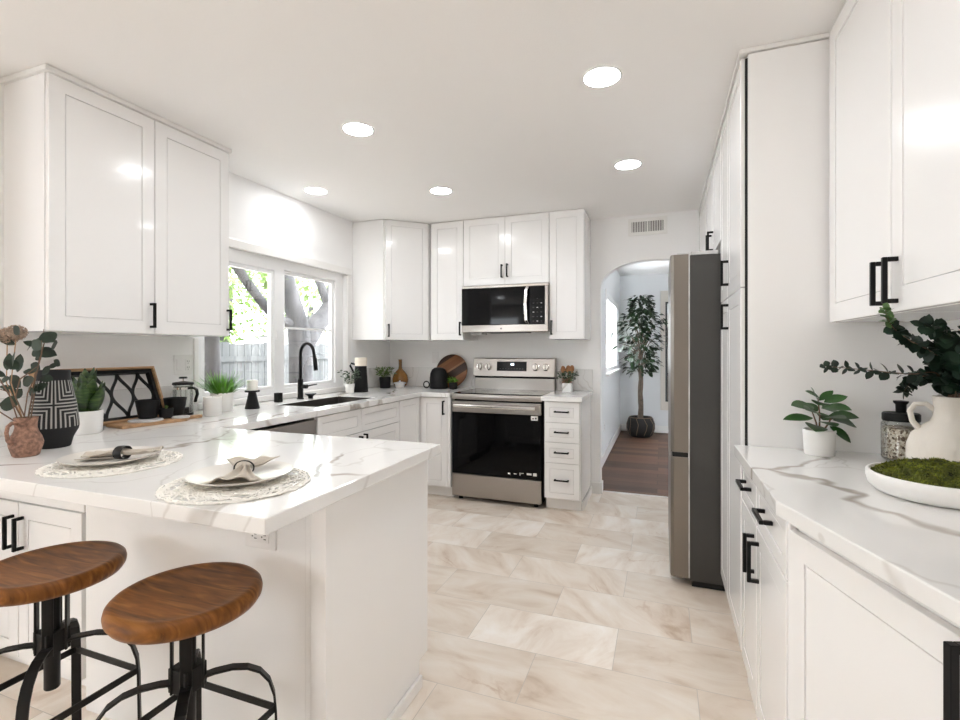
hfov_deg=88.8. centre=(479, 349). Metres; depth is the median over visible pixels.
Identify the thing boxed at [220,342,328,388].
fence
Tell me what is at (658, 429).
baseboard
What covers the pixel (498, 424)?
stove
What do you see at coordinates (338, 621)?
base cabinet
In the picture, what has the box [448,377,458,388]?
potted succulent
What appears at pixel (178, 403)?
cup
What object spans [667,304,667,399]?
mirror glass
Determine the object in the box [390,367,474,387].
backsplash
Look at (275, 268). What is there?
window
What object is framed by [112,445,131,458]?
napkin ring
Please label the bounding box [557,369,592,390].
backsplash
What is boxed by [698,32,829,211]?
crown molding
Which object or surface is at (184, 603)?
bar stool
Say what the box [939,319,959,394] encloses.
wall
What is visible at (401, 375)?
cutting board
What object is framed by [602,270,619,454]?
wall
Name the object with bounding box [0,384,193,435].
backsplash
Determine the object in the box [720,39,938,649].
pantry cabinet
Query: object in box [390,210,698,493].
wall
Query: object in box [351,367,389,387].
backsplash
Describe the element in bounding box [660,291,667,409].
framed mirror
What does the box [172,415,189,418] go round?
coaster
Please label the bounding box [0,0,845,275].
ceiling
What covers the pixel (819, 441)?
potted plant
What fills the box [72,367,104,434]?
snake plant
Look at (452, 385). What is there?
pot
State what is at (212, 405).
jar candle
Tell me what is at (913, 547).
countertop
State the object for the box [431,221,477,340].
upper cabinet
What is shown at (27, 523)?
base cabinet
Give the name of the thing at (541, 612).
floor
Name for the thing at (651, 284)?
wall
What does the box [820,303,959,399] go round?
plant
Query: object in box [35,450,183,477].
placemat
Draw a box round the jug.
[4,416,43,457]
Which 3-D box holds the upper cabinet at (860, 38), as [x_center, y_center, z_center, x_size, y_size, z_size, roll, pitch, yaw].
[1.320,-0.626,1.495,0.360,1.058,0.514,0,0,20]
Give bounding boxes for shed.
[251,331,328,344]
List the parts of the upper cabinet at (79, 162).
handle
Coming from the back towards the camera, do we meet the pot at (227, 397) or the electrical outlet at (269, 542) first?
the pot at (227, 397)
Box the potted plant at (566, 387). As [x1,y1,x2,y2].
[556,371,578,392]
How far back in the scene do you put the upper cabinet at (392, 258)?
4.44 m
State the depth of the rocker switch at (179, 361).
2.87 m
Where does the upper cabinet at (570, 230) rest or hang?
attached to the wall at (612, 249)
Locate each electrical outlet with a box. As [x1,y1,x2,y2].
[174,355,191,374]
[245,530,276,550]
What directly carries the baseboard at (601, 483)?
attached to the wall at (612, 249)
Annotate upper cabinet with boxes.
[4,72,156,334]
[121,121,231,336]
[353,219,439,340]
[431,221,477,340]
[464,212,549,286]
[550,209,590,339]
[705,134,720,252]
[829,0,959,322]
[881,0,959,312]
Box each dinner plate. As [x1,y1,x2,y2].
[56,446,161,466]
[185,461,292,486]
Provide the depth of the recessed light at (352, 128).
2.58 m
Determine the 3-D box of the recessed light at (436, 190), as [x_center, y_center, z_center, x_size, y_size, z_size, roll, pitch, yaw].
[-0.286,-1.162,3.593,0.168,0.005,0.168,0,0,20]
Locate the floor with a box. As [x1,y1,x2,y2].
[0,431,756,719]
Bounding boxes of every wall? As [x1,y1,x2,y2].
[0,83,389,410]
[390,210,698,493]
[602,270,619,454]
[620,274,667,425]
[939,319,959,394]
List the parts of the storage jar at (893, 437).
lid, knob, glass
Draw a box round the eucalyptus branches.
[0,326,59,420]
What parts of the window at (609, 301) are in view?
casing, blind rail, sill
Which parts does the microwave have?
door, handle, control panel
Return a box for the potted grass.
[189,370,247,411]
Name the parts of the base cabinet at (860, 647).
handle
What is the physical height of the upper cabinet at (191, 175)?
1.063 m
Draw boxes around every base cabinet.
[0,491,85,685]
[86,460,427,719]
[308,401,398,440]
[398,396,454,496]
[544,397,591,510]
[735,466,798,719]
[788,523,959,719]
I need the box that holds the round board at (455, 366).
[437,354,467,386]
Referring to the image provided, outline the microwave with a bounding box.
[462,283,549,334]
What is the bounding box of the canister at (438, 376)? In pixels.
[423,367,447,388]
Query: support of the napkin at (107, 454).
on the dinner plate at (68, 459)
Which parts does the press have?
lid, handle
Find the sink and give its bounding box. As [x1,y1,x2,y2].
[283,397,368,406]
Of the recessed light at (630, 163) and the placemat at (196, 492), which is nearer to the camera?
the placemat at (196, 492)
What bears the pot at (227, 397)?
attached to the potted grass
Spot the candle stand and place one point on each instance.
(252, 402)
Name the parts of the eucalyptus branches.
stem, stem, stem, stem, stem, stem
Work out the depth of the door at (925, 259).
1.13 m
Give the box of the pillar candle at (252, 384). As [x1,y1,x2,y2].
[246,379,257,390]
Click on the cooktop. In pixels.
(486, 391)
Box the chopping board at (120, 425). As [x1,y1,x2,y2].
[106,414,201,428]
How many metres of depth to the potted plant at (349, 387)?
4.16 m
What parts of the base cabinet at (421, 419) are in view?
door, door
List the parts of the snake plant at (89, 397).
pot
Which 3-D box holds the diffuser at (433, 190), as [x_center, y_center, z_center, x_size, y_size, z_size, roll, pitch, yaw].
[-0.286,-1.162,3.593,0.148,0.004,0.148,0,0,20]
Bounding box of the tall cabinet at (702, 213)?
[699,189,705,250]
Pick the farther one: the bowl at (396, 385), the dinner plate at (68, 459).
the bowl at (396, 385)
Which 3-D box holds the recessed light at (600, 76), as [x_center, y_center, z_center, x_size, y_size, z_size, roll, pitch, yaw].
[0.521,-1.162,2.093,0.168,0.005,0.168,0,0,20]
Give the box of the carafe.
[349,357,367,391]
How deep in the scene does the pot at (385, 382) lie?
4.67 m
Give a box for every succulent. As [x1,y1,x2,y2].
[159,405,173,418]
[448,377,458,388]
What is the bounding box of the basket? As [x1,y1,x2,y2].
[627,415,654,437]
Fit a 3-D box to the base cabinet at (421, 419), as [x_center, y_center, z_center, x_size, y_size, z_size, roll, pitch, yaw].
[-0.660,0.848,4.480,0.956,0.872,0.978,0,0,20]
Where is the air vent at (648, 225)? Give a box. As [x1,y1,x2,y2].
[628,216,666,236]
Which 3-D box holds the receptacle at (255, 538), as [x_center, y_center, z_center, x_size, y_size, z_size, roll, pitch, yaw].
[-0.657,0.558,1.461,0.068,0.034,0.002,0,0,20]
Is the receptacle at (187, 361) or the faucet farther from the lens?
the faucet
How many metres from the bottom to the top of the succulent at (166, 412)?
0.068 m
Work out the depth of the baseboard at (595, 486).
4.36 m
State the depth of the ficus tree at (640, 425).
7.16 m
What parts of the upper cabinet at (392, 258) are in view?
door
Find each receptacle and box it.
[185,359,190,369]
[251,533,268,543]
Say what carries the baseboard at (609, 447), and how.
attached to the wall at (610, 384)
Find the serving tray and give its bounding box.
[28,366,164,425]
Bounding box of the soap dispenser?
[305,393,315,398]
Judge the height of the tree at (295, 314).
4.665 m
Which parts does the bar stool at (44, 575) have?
leg, leg, foot rail, screw post, seat, leg, foot rail, leg, foot rail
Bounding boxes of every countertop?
[0,367,474,535]
[541,369,592,401]
[734,445,959,626]
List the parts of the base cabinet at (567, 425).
handle, drawer, drawer, drawer, drawer, moulding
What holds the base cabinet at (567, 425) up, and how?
on the floor
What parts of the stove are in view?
knob, knob, oven handle, oven door, rail, drawer, control panel, knob, knob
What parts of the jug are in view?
handle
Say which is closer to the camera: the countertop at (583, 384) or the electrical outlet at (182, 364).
the electrical outlet at (182, 364)
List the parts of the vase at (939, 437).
handle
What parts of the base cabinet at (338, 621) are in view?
panel, panel, baseboard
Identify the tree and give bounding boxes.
[204,336,220,391]
[220,267,312,343]
[229,267,328,383]
[253,277,325,332]
[611,295,667,437]
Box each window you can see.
[193,238,350,402]
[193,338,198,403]
[605,288,621,375]
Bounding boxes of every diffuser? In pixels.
[305,188,325,193]
[431,188,450,193]
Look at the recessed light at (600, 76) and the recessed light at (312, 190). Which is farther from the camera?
the recessed light at (312, 190)
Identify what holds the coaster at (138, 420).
on the chopping board at (120, 425)
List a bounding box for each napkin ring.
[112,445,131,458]
[233,460,254,470]
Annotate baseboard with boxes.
[591,482,599,493]
[600,480,602,493]
[602,424,620,466]
[621,424,668,432]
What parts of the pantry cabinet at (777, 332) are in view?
door, handle, handle, door, door, door, panel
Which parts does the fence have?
rail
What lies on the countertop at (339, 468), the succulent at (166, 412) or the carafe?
the carafe
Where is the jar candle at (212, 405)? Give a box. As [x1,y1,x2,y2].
[203,396,221,415]
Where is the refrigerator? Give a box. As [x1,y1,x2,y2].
[668,250,724,590]
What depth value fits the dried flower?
1.71 m
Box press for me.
[172,377,198,414]
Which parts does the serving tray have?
frame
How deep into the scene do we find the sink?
3.77 m
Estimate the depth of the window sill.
3.69 m
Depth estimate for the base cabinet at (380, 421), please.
3.48 m
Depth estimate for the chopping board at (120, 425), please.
2.38 m
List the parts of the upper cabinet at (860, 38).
door, handle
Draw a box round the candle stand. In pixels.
[245,390,259,408]
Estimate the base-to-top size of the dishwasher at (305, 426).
0.855 m
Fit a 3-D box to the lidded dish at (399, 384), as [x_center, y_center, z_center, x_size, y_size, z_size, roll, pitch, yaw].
[-0.784,0.337,4.792,0.124,0.068,0.124,0,0,20]
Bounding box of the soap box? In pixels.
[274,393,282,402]
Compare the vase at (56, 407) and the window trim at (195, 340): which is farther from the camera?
the window trim at (195, 340)
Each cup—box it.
[135,399,160,418]
[163,397,186,415]
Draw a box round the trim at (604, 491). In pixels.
[604,491,667,497]
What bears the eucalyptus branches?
in the jug
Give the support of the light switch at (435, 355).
attached to the wall at (612, 249)
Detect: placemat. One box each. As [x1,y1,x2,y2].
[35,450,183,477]
[155,468,311,504]
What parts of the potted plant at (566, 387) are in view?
pot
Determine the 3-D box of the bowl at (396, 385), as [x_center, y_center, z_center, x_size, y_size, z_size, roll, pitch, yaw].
[-0.784,0.351,4.792,0.100,0.038,0.100,0,0,20]
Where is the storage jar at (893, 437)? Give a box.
[880,400,921,460]
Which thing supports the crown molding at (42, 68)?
on the upper cabinet at (79, 162)
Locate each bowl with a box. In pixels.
[395,384,404,387]
[865,456,959,509]
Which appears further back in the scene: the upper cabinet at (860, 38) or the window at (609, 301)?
the window at (609, 301)
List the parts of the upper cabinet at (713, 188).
handle, door, handle, door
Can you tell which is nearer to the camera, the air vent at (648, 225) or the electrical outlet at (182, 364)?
the electrical outlet at (182, 364)
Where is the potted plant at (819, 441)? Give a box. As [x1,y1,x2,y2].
[783,387,858,456]
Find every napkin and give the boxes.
[74,446,163,459]
[202,456,278,484]
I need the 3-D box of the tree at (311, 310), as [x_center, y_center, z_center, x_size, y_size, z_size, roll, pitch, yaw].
[-5.165,-0.484,15.337,2.626,4.441,4.515,0,0,20]
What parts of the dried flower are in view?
stem, stem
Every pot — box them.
[210,392,233,411]
[379,377,390,387]
[449,382,456,388]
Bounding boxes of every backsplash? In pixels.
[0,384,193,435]
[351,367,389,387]
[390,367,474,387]
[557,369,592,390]
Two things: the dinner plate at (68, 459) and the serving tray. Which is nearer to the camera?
the dinner plate at (68, 459)
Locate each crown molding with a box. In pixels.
[0,64,231,153]
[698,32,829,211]
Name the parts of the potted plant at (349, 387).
pot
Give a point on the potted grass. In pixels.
(222, 387)
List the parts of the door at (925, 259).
handle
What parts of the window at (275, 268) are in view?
sash, screen rail, sash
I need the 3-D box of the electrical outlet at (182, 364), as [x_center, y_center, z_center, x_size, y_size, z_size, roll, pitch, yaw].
[-1.755,0.090,2.898,0.009,0.116,0.118,0,0,20]
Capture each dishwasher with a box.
[252,419,317,434]
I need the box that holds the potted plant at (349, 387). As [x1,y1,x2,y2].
[337,369,360,392]
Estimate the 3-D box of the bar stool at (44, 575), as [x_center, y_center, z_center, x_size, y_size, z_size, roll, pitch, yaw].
[-1.203,0.941,1.378,0.345,0.685,0.345,0,0,20]
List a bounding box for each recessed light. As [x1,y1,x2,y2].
[304,187,327,194]
[342,122,373,135]
[429,187,451,194]
[582,65,621,87]
[614,159,641,169]
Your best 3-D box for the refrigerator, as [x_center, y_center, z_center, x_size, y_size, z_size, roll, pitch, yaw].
[1.573,0.376,2.966,0.800,1.811,0.905,0,0,20]
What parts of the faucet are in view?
spout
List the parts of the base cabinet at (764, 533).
handle, handle, drawer, door, handle, handle, drawer, door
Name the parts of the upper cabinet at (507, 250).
door, door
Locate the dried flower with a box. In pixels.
[0,325,28,417]
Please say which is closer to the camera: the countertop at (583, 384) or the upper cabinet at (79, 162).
the upper cabinet at (79, 162)
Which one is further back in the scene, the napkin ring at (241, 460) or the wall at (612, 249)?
the wall at (612, 249)
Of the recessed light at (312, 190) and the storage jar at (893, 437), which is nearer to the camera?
the storage jar at (893, 437)
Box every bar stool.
[0,540,141,719]
[96,562,276,719]
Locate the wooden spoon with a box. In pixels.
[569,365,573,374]
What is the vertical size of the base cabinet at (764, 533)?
0.872 m
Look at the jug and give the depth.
1.68 m
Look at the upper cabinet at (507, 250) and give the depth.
4.26 m
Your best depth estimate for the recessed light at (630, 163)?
3.07 m
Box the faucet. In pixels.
[297,342,317,398]
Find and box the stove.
[452,358,555,506]
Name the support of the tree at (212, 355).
on the ground
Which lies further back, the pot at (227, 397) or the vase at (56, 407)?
the pot at (227, 397)
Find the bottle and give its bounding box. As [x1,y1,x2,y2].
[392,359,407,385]
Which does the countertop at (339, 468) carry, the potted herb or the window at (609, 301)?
the potted herb
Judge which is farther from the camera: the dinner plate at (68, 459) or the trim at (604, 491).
the trim at (604, 491)
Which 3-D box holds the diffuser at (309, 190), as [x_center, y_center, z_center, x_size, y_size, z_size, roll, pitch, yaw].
[-1.203,-1.162,3.594,0.148,0.004,0.148,0,0,20]
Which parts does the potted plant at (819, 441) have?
pot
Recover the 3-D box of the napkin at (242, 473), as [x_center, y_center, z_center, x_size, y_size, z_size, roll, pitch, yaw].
[-0.667,0.339,1.385,0.172,0.034,0.206,0,0,-9]
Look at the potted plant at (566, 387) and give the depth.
4.22 m
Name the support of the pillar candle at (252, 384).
on the candle stand
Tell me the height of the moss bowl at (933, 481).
0.096 m
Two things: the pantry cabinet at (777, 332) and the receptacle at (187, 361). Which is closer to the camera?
the pantry cabinet at (777, 332)
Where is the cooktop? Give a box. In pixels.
[454,388,552,395]
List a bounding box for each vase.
[28,370,79,448]
[905,395,959,461]
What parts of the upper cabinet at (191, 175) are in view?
door, handle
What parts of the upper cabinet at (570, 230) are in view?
handle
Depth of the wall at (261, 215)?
3.28 m
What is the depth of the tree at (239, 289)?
10.47 m
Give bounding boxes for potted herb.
[375,366,396,387]
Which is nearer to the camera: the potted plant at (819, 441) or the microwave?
the potted plant at (819, 441)
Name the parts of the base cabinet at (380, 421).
drawer, door, drawer, door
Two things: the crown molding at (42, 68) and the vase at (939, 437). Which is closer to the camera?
the vase at (939, 437)
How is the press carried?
on the countertop at (339, 468)
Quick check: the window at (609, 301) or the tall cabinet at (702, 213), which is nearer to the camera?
the tall cabinet at (702, 213)
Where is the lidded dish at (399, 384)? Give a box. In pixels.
[393,380,405,387]
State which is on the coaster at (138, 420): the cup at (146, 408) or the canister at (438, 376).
the cup at (146, 408)
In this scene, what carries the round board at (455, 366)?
on the countertop at (339, 468)
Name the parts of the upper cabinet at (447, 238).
door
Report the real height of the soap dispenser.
0.038 m
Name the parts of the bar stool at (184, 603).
leg, foot rail, seat, leg, screw post, leg, foot rail, leg, foot rail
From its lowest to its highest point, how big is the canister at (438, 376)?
0.202 m
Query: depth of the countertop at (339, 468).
1.73 m
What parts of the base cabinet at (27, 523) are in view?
handle, door, handle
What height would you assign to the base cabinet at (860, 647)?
0.872 m
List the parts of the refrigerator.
door, freezer drawer, door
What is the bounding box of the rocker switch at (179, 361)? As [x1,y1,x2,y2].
[177,359,181,370]
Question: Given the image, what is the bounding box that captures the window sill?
[197,387,345,409]
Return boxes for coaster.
[127,417,163,422]
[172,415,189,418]
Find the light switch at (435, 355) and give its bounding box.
[432,352,438,362]
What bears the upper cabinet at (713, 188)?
attached to the wall at (952, 324)
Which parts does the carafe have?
lid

